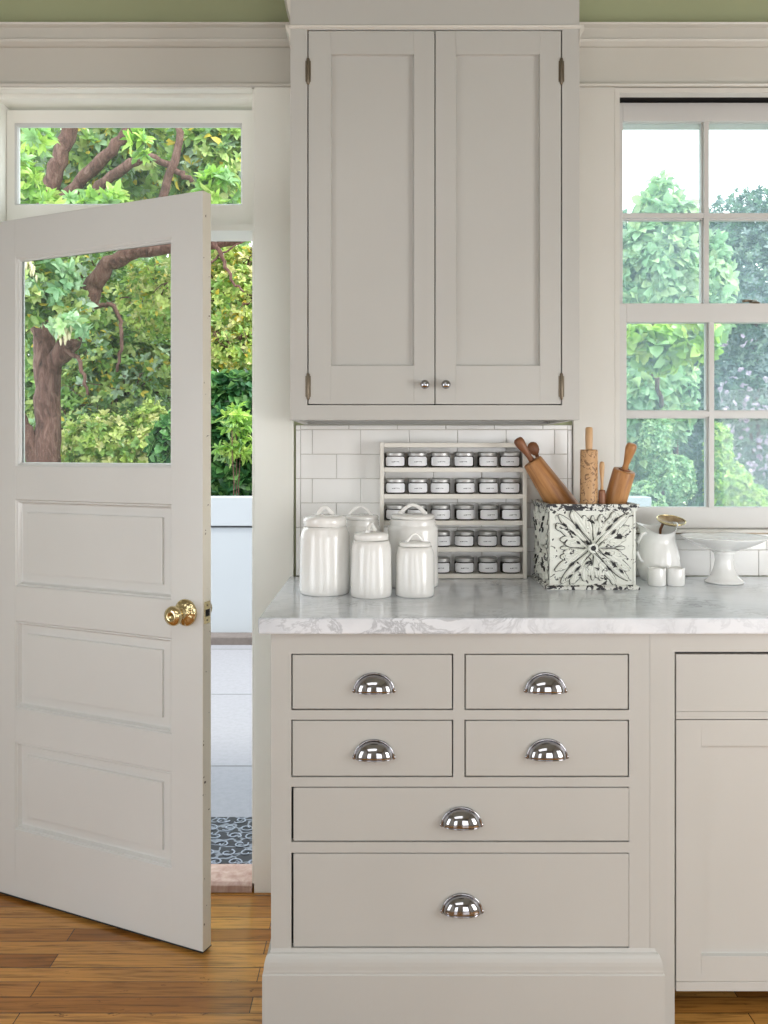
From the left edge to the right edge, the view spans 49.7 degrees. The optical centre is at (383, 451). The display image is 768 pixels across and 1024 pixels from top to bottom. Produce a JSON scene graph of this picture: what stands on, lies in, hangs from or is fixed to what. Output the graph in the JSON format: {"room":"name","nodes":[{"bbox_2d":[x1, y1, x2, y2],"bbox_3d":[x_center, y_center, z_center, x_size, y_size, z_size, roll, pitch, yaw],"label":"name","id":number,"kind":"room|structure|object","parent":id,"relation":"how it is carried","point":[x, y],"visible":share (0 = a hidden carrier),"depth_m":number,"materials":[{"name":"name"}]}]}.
{"room":"kitchen","nodes":[
{"label":"kitchen","id":0,"kind":"room"},
{"bbox_2d":[0,887,767,1023],"bbox_3d":[0.175,1.330,0.000,4.550,0.040,5.200,0,0,0],"label":"floor","id":1,"kind":"structure","parent":0,"point":[57,967],"depth_m":2.08,"materials":[{"name":"brown wood"}]},
{"bbox_2d":[211,864,253,892],"bbox_3d":[-0.783,1.296,2.532,0.782,0.026,0.136,0,0,0],"label":"threshold","id":2,"kind":"object","parent":1,"relation":"on","point":[225,878],"visible":0.27,"depth_m":2.50,"materials":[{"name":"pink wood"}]},
{"bbox_2d":[262,634,664,1023],"bbox_3d":[0.178,0.859,2.155,0.901,0.903,0.615,0,0,0],"label":"base cabinet","id":3,"kind":"object","parent":1,"relation":"on","point":[460,823],"visible":1,"depth_m":1.88,"materials":[{"name":"paint"}]},
{"bbox_2d":[650,634,767,1023],"bbox_3d":[1.020,0.859,2.167,0.839,0.903,0.586,0,0,0],"label":"base cabinet","id":4,"kind":"object","parent":1,"relation":"on","point":[709,692],"visible":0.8,"depth_m":1.88,"materials":[{"name":"paint"}]},
{"bbox_3d":[1.916,0.859,2.167,0.949,0.903,0.585,0,0,0],"label":"base cabinet","id":5,"kind":"object","parent":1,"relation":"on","visible":0},
{"bbox_2d":[258,576,767,633],"bbox_3d":[1.079,0.388,2.161,2.721,0.036,0.624,0,0,0],"label":"countertop","id":6,"kind":"structure","parent":5,"relation":"on","point":[457,605],"depth_m":1.91,"materials":[{"name":"white stone"}]},
{"bbox_2d":[299,505,349,596],"bbox_3d":[-0.156,0.255,2.180,0.133,0.230,0.130,0,0,0],"label":"canister","id":7,"kind":"object","parent":6,"relation":"on","point":[324,538],"visible":1,"depth_m":2.13,"materials":[{"name":"white ceramic"}]},
{"bbox_2d":[342,505,380,586],"bbox_3d":[-0.068,0.259,2.330,0.118,0.221,0.118,0,0,0],"label":"canister","id":8,"kind":"object","parent":6,"relation":"on","point":[355,523],"visible":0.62,"depth_m":2.28,"materials":[{"name":"white ceramic"}]},
{"bbox_2d":[350,522,391,598],"bbox_3d":[-0.033,0.275,2.132,0.106,0.190,0.104,0,0,0],"label":"canister","id":9,"kind":"object","parent":6,"relation":"on","point":[371,555],"visible":1,"depth_m":2.09,"materials":[{"name":"white ceramic"}]},
{"bbox_2d":[388,503,437,587],"bbox_3d":[0.079,0.256,2.294,0.143,0.228,0.140,0,0,0],"label":"canister","id":10,"kind":"object","parent":6,"relation":"on","point":[402,525],"visible":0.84,"depth_m":2.25,"materials":[{"name":"white ceramic"}]},
{"bbox_2d":[395,533,433,597],"bbox_3d":[0.080,0.289,2.143,0.101,0.161,0.103,0,0,0],"label":"canister","id":11,"kind":"object","parent":6,"relation":"on","point":[414,558],"visible":1,"depth_m":2.10,"materials":[{"name":"white ceramic"}]},
{"bbox_2d":[380,442,526,578],"bbox_3d":[0.202,0.171,2.445,0.428,0.398,0.056,0,0,0],"label":"spice rack","id":12,"kind":"object","parent":6,"relation":"on","point":[522,495],"visible":0.74,"depth_m":2.42,"materials":[{"name":"paint"}]},
{"bbox_2d":[385,452,404,466],"bbox_3d":[0.033,0.022,2.443,0.059,0.045,0.060,0,0,0],"label":"spice jar","id":13,"kind":"object","parent":12,"relation":"on","point":[392,459],"visible":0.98,"depth_m":2.42,"materials":[{"name":"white glass"}]},
{"bbox_2d":[385,504,404,519],"bbox_3d":[0.033,0.177,2.443,0.059,0.045,0.060,0,0,-3],"label":"spice jar","id":14,"kind":"object","parent":12,"relation":"on","point":[390,509],"visible":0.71,"depth_m":2.42,"materials":[{"name":"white glass"}]},
{"bbox_2d":[385,478,405,493],"bbox_3d":[0.034,0.100,2.443,0.059,0.045,0.060,0,0,1],"label":"spice jar","id":15,"kind":"object","parent":12,"relation":"on","point":[392,485],"visible":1,"depth_m":2.42,"materials":[{"name":"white glass"}]},
{"bbox_2d":[407,452,426,466],"bbox_3d":[0.098,0.022,2.443,0.059,0.045,0.060,0,0,-1],"label":"spice jar","id":16,"kind":"object","parent":12,"relation":"on","point":[414,459],"visible":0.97,"depth_m":2.42,"materials":[{"name":"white glass"}]},
{"bbox_2d":[407,504,426,512],"bbox_3d":[0.098,0.177,2.443,0.059,0.045,0.060,0,0,13],"label":"spice jar","id":17,"kind":"object","parent":12,"relation":"on","point":[412,509],"visible":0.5,"depth_m":2.42,"materials":[{"name":"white glass"}]},
{"bbox_2d":[408,478,427,493],"bbox_3d":[0.099,0.100,2.443,0.059,0.045,0.060,0,0,1],"label":"spice jar","id":18,"kind":"object","parent":12,"relation":"on","point":[415,485],"visible":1,"depth_m":2.42,"materials":[{"name":"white glass"}]},
{"bbox_2d":[430,478,449,493],"bbox_3d":[0.166,0.100,2.443,0.059,0.045,0.060,0,0,10],"label":"spice jar","id":19,"kind":"object","parent":12,"relation":"on","point":[437,485],"visible":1,"depth_m":2.42,"materials":[{"name":"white glass"}]},
{"bbox_2d":[430,452,449,466],"bbox_3d":[0.165,0.022,2.443,0.059,0.045,0.060,0,0,-3],"label":"spice jar","id":20,"kind":"object","parent":12,"relation":"on","point":[437,459],"visible":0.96,"depth_m":2.42,"materials":[{"name":"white glass"}]},
{"bbox_2d":[430,504,450,520],"bbox_3d":[0.166,0.177,2.443,0.059,0.045,0.060,0,0,1],"label":"spice jar","id":21,"kind":"object","parent":12,"relation":"on","point":[442,512],"visible":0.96,"depth_m":2.42,"materials":[{"name":"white glass"}]},
{"bbox_2d":[438,556,449,573],"bbox_3d":[0.166,0.332,2.443,0.059,0.045,0.060,0,0,6],"label":"spice jar","id":22,"kind":"object","parent":12,"relation":"on","point":[443,561],"visible":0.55,"depth_m":2.42,"materials":[{"name":"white glass"}]},
{"bbox_2d":[438,530,449,546],"bbox_3d":[0.165,0.255,2.443,0.059,0.045,0.060,0,0,-12],"label":"spice jar","id":23,"kind":"object","parent":12,"relation":"on","point":[443,535],"visible":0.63,"depth_m":2.42,"materials":[{"name":"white glass"}]},
{"bbox_2d":[384,519,522,524],"bbox_3d":[0.202,0.207,2.445,0.404,0.014,0.054,0,0,0],"label":"shelf","id":24,"kind":"object","parent":12,"relation":"attached to","point":[452,521],"depth_m":2.42,"materials":[{"name":"paint"}]},
{"bbox_2d":[384,493,522,498],"bbox_3d":[0.202,0.129,2.445,0.404,0.014,0.054,0,0,0],"label":"shelf","id":25,"kind":"object","parent":12,"relation":"attached to","point":[406,495],"depth_m":2.42,"materials":[{"name":"paint"}]},
{"bbox_2d":[384,467,522,471],"bbox_3d":[0.202,0.052,2.445,0.404,0.014,0.054,0,0,0],"label":"shelf","id":26,"kind":"object","parent":12,"relation":"attached to","point":[386,469],"depth_m":2.42,"materials":[{"name":"paint"}]},
{"bbox_2d":[454,556,473,573],"bbox_3d":[0.236,0.332,2.443,0.059,0.045,0.060,0,0,3],"label":"spice jar","id":27,"kind":"object","parent":12,"relation":"on","point":[462,564],"visible":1,"depth_m":2.42,"materials":[{"name":"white glass"}]},
{"bbox_2d":[454,504,473,520],"bbox_3d":[0.237,0.177,2.443,0.059,0.045,0.060,0,0,-11],"label":"spice jar","id":28,"kind":"object","parent":12,"relation":"on","point":[463,512],"visible":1,"depth_m":2.42,"materials":[{"name":"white glass"}]},
{"bbox_2d":[454,478,473,493],"bbox_3d":[0.236,0.100,2.443,0.059,0.045,0.060,0,0,-11],"label":"spice jar","id":29,"kind":"object","parent":12,"relation":"on","point":[461,485],"visible":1,"depth_m":2.42,"materials":[{"name":"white glass"}]},
{"bbox_2d":[454,452,473,466],"bbox_3d":[0.236,0.022,2.443,0.059,0.045,0.060,0,0,12],"label":"spice jar","id":30,"kind":"object","parent":12,"relation":"on","point":[461,459],"visible":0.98,"depth_m":2.42,"materials":[{"name":"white glass"}]},
{"bbox_2d":[454,530,474,546],"bbox_3d":[0.237,0.255,2.443,0.059,0.045,0.060,0,0,12],"label":"spice jar","id":31,"kind":"object","parent":12,"relation":"on","point":[462,538],"visible":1,"depth_m":2.42,"materials":[{"name":"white glass"}]},
{"bbox_2d":[438,571,522,577],"bbox_3d":[0.202,0.362,2.445,0.404,0.014,0.054,0,0,0],"label":"shelf","id":32,"kind":"object","parent":12,"relation":"attached to","point":[451,574],"depth_m":2.42,"materials":[{"name":"paint"}]},
{"bbox_2d":[438,545,522,551],"bbox_3d":[0.202,0.284,2.445,0.404,0.014,0.054,0,0,0],"label":"shelf","id":33,"kind":"object","parent":12,"relation":"attached to","point":[452,548],"depth_m":2.42,"materials":[{"name":"paint"}]},
{"bbox_2d":[477,530,496,546],"bbox_3d":[0.304,0.255,2.443,0.059,0.045,0.060,0,0,8],"label":"spice jar","id":34,"kind":"object","parent":12,"relation":"on","point":[485,538],"visible":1,"depth_m":2.42,"materials":[{"name":"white glass"}]},
{"bbox_2d":[477,452,496,466],"bbox_3d":[0.304,0.022,2.443,0.059,0.045,0.060,0,0,-10],"label":"spice jar","id":35,"kind":"object","parent":12,"relation":"on","point":[484,459],"visible":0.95,"depth_m":2.42,"materials":[{"name":"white glass"}]},
{"bbox_2d":[477,556,497,573],"bbox_3d":[0.305,0.332,2.443,0.059,0.045,0.060,0,0,-2],"label":"spice jar","id":36,"kind":"object","parent":12,"relation":"on","point":[485,564],"visible":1,"depth_m":2.42,"materials":[{"name":"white glass"}]},
{"bbox_2d":[478,504,497,520],"bbox_3d":[0.306,0.177,2.443,0.059,0.045,0.060,0,0,-12],"label":"spice jar","id":37,"kind":"object","parent":12,"relation":"on","point":[486,512],"visible":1,"depth_m":2.42,"materials":[{"name":"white glass"}]},
{"bbox_2d":[478,478,497,493],"bbox_3d":[0.305,0.100,2.443,0.059,0.045,0.060,0,0,-7],"label":"spice jar","id":38,"kind":"object","parent":12,"relation":"on","point":[485,485],"visible":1,"depth_m":2.42,"materials":[{"name":"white glass"}]},
{"bbox_2d":[500,556,519,573],"bbox_3d":[0.371,0.332,2.443,0.059,0.045,0.060,0,0,-12],"label":"spice jar","id":39,"kind":"object","parent":12,"relation":"on","point":[508,564],"visible":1,"depth_m":2.42,"materials":[{"name":"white glass"}]},
{"bbox_2d":[500,504,519,520],"bbox_3d":[0.371,0.177,2.443,0.059,0.045,0.060,0,0,-9],"label":"spice jar","id":40,"kind":"object","parent":12,"relation":"on","point":[509,512],"visible":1,"depth_m":2.42,"materials":[{"name":"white glass"}]},
{"bbox_2d":[500,478,519,493],"bbox_3d":[0.371,0.100,2.443,0.059,0.045,0.060,0,0,12],"label":"spice jar","id":41,"kind":"object","parent":12,"relation":"on","point":[507,485],"visible":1,"depth_m":2.42,"materials":[{"name":"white glass"}]},
{"bbox_2d":[500,452,519,466],"bbox_3d":[0.370,0.022,2.443,0.059,0.045,0.060,0,0,8],"label":"spice jar","id":42,"kind":"object","parent":12,"relation":"on","point":[507,459],"visible":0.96,"depth_m":2.42,"materials":[{"name":"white glass"}]},
{"bbox_2d":[500,530,520,546],"bbox_3d":[0.372,0.255,2.443,0.059,0.045,0.060,0,0,2],"label":"spice jar","id":43,"kind":"object","parent":12,"relation":"on","point":[508,538],"visible":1,"depth_m":2.42,"materials":[{"name":"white glass"}]},
{"bbox_2d":[531,499,639,589],"bbox_3d":[0.561,0.255,2.339,0.253,0.230,0.234,0,0,0],"label":"tin box","id":44,"kind":"object","parent":6,"relation":"on","point":[578,546],"visible":1,"depth_m":2.23,"materials":[{"name":"white paint"}]},
{"bbox_2d":[527,442,538,457],"bbox_3d":[0.495,0.118,2.429,0.151,0.296,0.016,0,0,1],"label":"wooden spoon","id":45,"kind":"object","parent":44,"relation":"in","point":[533,447],"visible":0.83,"depth_m":2.42,"materials":[{"name":"brown wood"}]},
{"bbox_2d":[514,437,579,503],"bbox_3d":[0.496,0.137,2.349,0.252,0.360,0.087,0,0,-11],"label":"rolling pin","id":46,"kind":"object","parent":44,"relation":"in","point":[551,489],"visible":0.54,"depth_m":2.32,"materials":[{"name":"brown wood"}]},
{"bbox_2d":[580,427,597,503],"bbox_3d":[0.561,0.130,2.271,0.048,0.397,0.048,0,0,0],"label":"rolling pin","id":47,"kind":"object","parent":44,"relation":"in","point":[588,456],"visible":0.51,"depth_m":2.25,"materials":[{"name":"brown wood"}]},
{"bbox_2d":[598,462,605,503],"bbox_3d":[0.594,0.179,2.262,0.019,0.308,0.019,0,0,0],"label":"rolling pin","id":48,"kind":"object","parent":44,"relation":"in","point":[601,493],"visible":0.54,"depth_m":2.26,"materials":[{"name":"brown wood"}]},
{"bbox_2d":[606,442,636,503],"bbox_3d":[0.639,0.140,2.299,0.061,0.333,0.135,0,0,-39],"label":"rolling pin","id":49,"kind":"object","parent":44,"relation":"in","point":[621,479],"visible":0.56,"depth_m":2.26,"materials":[{"name":"brown wood"}]},
{"bbox_2d":[648,566,665,586],"bbox_3d":[0.756,0.344,2.300,0.049,0.051,0.049,0,0,0],"label":"cup","id":50,"kind":"object","parent":6,"relation":"on","point":[656,574],"visible":1,"depth_m":2.28,"materials":[{"name":"white ceramic"}]},
{"bbox_2d":[636,522,680,580],"bbox_3d":[0.791,0.286,2.397,0.124,0.167,0.125,0,0,15],"label":"pitcher","id":51,"kind":"object","parent":6,"relation":"on","point":[654,549],"visible":0.81,"depth_m":2.36,"materials":[{"name":"white ceramic"}]},
{"bbox_2d":[656,514,685,533],"bbox_3d":[0.834,0.231,2.410,0.083,0.095,0.057,0,0,20],"label":"serving spoon","id":52,"kind":"object","parent":51,"relation":"in","point":[664,519],"visible":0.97,"depth_m":2.42,"materials":[{"name":"gold metal"}]},
{"bbox_2d":[658,515,684,526],"bbox_3d":[0.834,0.203,2.413,0.084,0.014,0.053,6,27,0],"label":"spoon bowl","id":53,"kind":"object","parent":52,"relation":"on","point":[667,520],"depth_m":2.42,"materials":[{"name":"gold metal"}]},
{"bbox_2d":[666,566,684,586],"bbox_3d":[0.808,0.344,2.300,0.049,0.051,0.049,0,0,0],"label":"cup","id":54,"kind":"object","parent":6,"relation":"on","point":[675,575],"visible":1,"depth_m":2.28,"materials":[{"name":"white ceramic"}]},
{"bbox_2d":[680,532,767,584],"bbox_3d":[0.963,0.304,2.350,0.237,0.132,0.237,0,0,0],"label":"cake stand","id":55,"kind":"object","parent":6,"relation":"on","point":[724,545],"visible":1,"depth_m":2.32,"materials":[{"name":"white ceramic"}]},
{"bbox_2d":[0,0,767,575],"bbox_3d":[0.175,-0.165,2.553,4.550,2.950,0.135,0,0,0],"label":"wall","id":56,"kind":"structure","parent":0,"point":[10,10],"depth_m":2.48,"materials":[{"name":"green paint"}]},
{"bbox_2d":[0,191,211,953],"bbox_3d":[-0.821,0.311,2.327,0.784,1.984,0.156,0,0,24],"label":"door","id":57,"kind":"structure","parent":56,"relation":"in","point":[106,606],"depth_m":2.29,"materials":[{"name":"paint"}]},
{"bbox_2d":[0,87,253,882],"bbox_3d":[-0.783,0.109,2.564,0.794,2.402,0.192,0,0,0],"label":"trim","id":58,"kind":"structure","parent":56,"relation":"attached to","point":[11,98],"depth_m":2.50,"materials":[{"name":"beige paint"}]},
{"bbox_2d":[7,110,251,223],"bbox_3d":[-0.783,-0.882,2.600,0.780,0.360,0.040,0,0,0],"label":"window","id":59,"kind":"structure","parent":56,"relation":"in","point":[241,213],"depth_m":2.58,"materials":[{"name":"beige paint"}]},
{"bbox_2d":[0,22,289,86],"bbox_3d":[-1.171,-1.173,2.459,1.859,0.177,0.051,0,0,0],"label":"trim","id":60,"kind":"structure","parent":56,"relation":"attached to","point":[32,54],"depth_m":2.47,"materials":[{"name":"paint"}]},
{"bbox_2d":[254,87,293,892],"bbox_3d":[-0.328,0.113,2.475,0.117,2.394,0.020,0,0,0],"label":"trim","id":61,"kind":"structure","parent":56,"relation":"attached to","point":[273,426],"depth_m":2.46,"materials":[{"name":"beige paint"}]},
{"bbox_2d":[296,425,571,575],"bbox_3d":[0.149,0.144,2.479,0.823,0.450,0.011,0,0,0],"label":"backsplash","id":62,"kind":"structure","parent":56,"relation":"attached to","point":[338,466],"depth_m":2.48,"materials":[{"name":"white tile"}]},
{"bbox_2d":[284,0,584,424],"bbox_3d":[0.118,-0.860,2.289,0.798,1.556,0.351,0,0,0],"label":"upper cabinet","id":63,"kind":"object","parent":56,"relation":"attached to","point":[434,144],"visible":1,"depth_m":2.14,"materials":[{"name":"paint"}]},
{"bbox_2d":[572,87,614,502],"bbox_3d":[0.624,-0.357,2.475,0.124,1.454,0.020,0,0,0],"label":"trim","id":64,"kind":"structure","parent":56,"relation":"attached to","point":[596,104],"depth_m":2.46,"materials":[{"name":"paint"}]},
{"bbox_2d":[579,22,767,87],"bbox_3d":[1.477,-1.173,2.459,1.946,0.177,0.051,0,0,0],"label":"trim","id":65,"kind":"structure","parent":56,"relation":"attached to","point":[611,54],"depth_m":2.47,"materials":[{"name":"paint"}]},
{"bbox_2d":[615,88,767,533],"bbox_3d":[1.153,-0.419,2.571,0.934,1.326,0.218,0,0,0],"label":"window","id":66,"kind":"structure","parent":56,"relation":"in","point":[703,110],"depth_m":2.50,"materials":[{"name":"paint"}]},
{"bbox_2d":[636,534,767,575],"bbox_3d":[1.567,0.307,2.480,1.763,0.125,0.009,0,0,0],"label":"backsplash","id":67,"kind":"structure","parent":56,"relation":"attached to","point":[696,560],"depth_m":2.48,"materials":[{"name":"white tile"}]},
{"label":"outside","id":68,"kind":"structure","parent":0,"visible":0},
{"bbox_3d":[0.000,1.400,14.080,28.000,0.120,15.840,0,0,0],"label":"ground","id":69,"kind":"structure","parent":68,"visible":0},
{"bbox_2d":[60,399,170,462],"bbox_3d":[-2.363,0.428,7.373,1.102,1.834,0.469,0,0,-5],"label":"bush","id":70,"kind":"object","parent":69,"relation":"on","point":[126,435],"visible":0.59,"depth_m":7.24,"materials":[{"name":"green plant"}]},
{"bbox_2d":[25,250,213,461],"bbox_3d":[-2.693,-0.471,8.359,2.084,3.628,1.364,0,0,-15],"label":"tree","id":71,"kind":"object","parent":69,"relation":"on","point":[108,388],"visible":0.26,"depth_m":8.04,"materials":[{"name":"green plant"}]},
{"bbox_2d":[20,128,245,461],"bbox_3d":[-2.328,-0.910,7.035,3.314,5.016,1.899,0,0,0],"label":"tree","id":72,"kind":"object","parent":69,"relation":"on","point":[208,160],"visible":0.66,"depth_m":6.86,"materials":[{"name":"green plant"}]},
{"bbox_2d":[25,128,251,423],"bbox_3d":[-3.466,-2.077,10.921,6.362,6.837,2.927,0,0,0],"label":"tree","id":73,"kind":"object","parent":69,"relation":"on","point":[29,377],"visible":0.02,"depth_m":9.90,"materials":[{"name":"green plant"}]},
{"bbox_2d":[104,244,251,372],"bbox_3d":[-1.692,-0.285,7.562,1.629,3.255,0.624,0,0,13],"label":"leafy shrub","id":74,"kind":"object","parent":69,"relation":"on","point":[231,355],"visible":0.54,"depth_m":7.40,"materials":[{"name":"green plant"}]},
{"bbox_2d":[142,368,251,495],"bbox_3d":[-1.313,0.332,6.713,1.329,2.026,0.697,0,0,0],"label":"bush","id":75,"kind":"object","parent":69,"relation":"on","point":[235,386],"visible":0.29,"depth_m":6.54,"materials":[{"name":"green plant"}]},
{"bbox_2d":[211,401,251,495],"bbox_3d":[-1.123,0.475,6.362,0.466,1.730,0.311,0,0,0],"label":"sprig","id":76,"kind":"object","parent":69,"relation":"on","point":[235,424],"visible":0.88,"depth_m":6.33,"materials":[{"name":"green plant"}]},
{"bbox_2d":[211,496,650,631],"bbox_3d":[-2.535,0.887,6.072,8.930,1.125,0.175,0,0,0],"label":"wall","id":77,"kind":"structure","parent":69,"relation":"on","point":[231,516],"depth_m":6.00,"materials":[{"name":"white paint"}]},
{"bbox_2d":[629,419,697,505],"bbox_3d":[2.119,0.510,6.426,0.607,1.669,0.398,0,0,0],"label":"bush","id":78,"kind":"object","parent":69,"relation":"on","point":[671,481],"visible":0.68,"depth_m":6.38,"materials":[{"name":"green plant"}]},
{"bbox_2d":[623,168,739,482],"bbox_3d":[1.988,-0.506,6.196,1.154,3.696,2.454,0,0,26],"label":"broadleaf tree","id":79,"kind":"object","parent":69,"relation":"on","point":[661,259],"visible":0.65,"depth_m":6.66,"materials":[{"name":"green plant"}]},
{"bbox_2d":[623,206,767,505],"bbox_3d":[4.027,-0.931,11.254,7.476,5.036,2.329,0,0,0],"label":"tree","id":80,"kind":"object","parent":69,"relation":"on","point":[698,502],"visible":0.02,"depth_m":10.56,"materials":[{"name":"green plant"}]},
{"bbox_2d":[672,184,767,502],"bbox_3d":[3.656,-0.689,8.485,1.550,4.061,1.292,0,0,-23],"label":"tree","id":81,"kind":"object","parent":69,"relation":"on","point":[740,383],"visible":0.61,"depth_m":8.15,"materials":[{"name":"green plant"}]},
{"bbox_2d":[700,421,767,505],"bbox_3d":[2.727,0.554,6.432,0.561,1.582,0.391,0,0,0],"label":"bush","id":82,"kind":"object","parent":69,"relation":"on","point":[733,486],"visible":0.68,"depth_m":6.36,"materials":[{"name":"green plant"}]},
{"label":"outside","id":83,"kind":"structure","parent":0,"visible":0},
{"bbox_2d":[211,645,251,816],"bbox_3d":[0.000,1.410,4.235,14.000,0.100,3.230,0,0,0],"label":"patio","id":84,"kind":"structure","parent":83,"point":[231,665],"depth_m":4.05,"materials":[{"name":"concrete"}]},
{"bbox_2d":[211,817,251,863],"bbox_3d":[-0.750,1.354,2.889,0.700,0.011,0.378,0,0,0],"label":"doormat","id":85,"kind":"object","parent":84,"relation":"on","point":[231,837],"visible":0.17,"depth_m":2.89,"materials":[{"name":"fabric"}]},
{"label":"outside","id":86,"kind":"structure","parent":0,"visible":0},
{"bbox_2d":[211,632,251,644],"bbox_3d":[0.000,1.381,5.926,14.000,0.158,0.148,0,0,0],"label":"curb","id":87,"kind":"object","parent":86,"point":[217,638],"depth_m":5.85,"materials":[{"name":"stone"}]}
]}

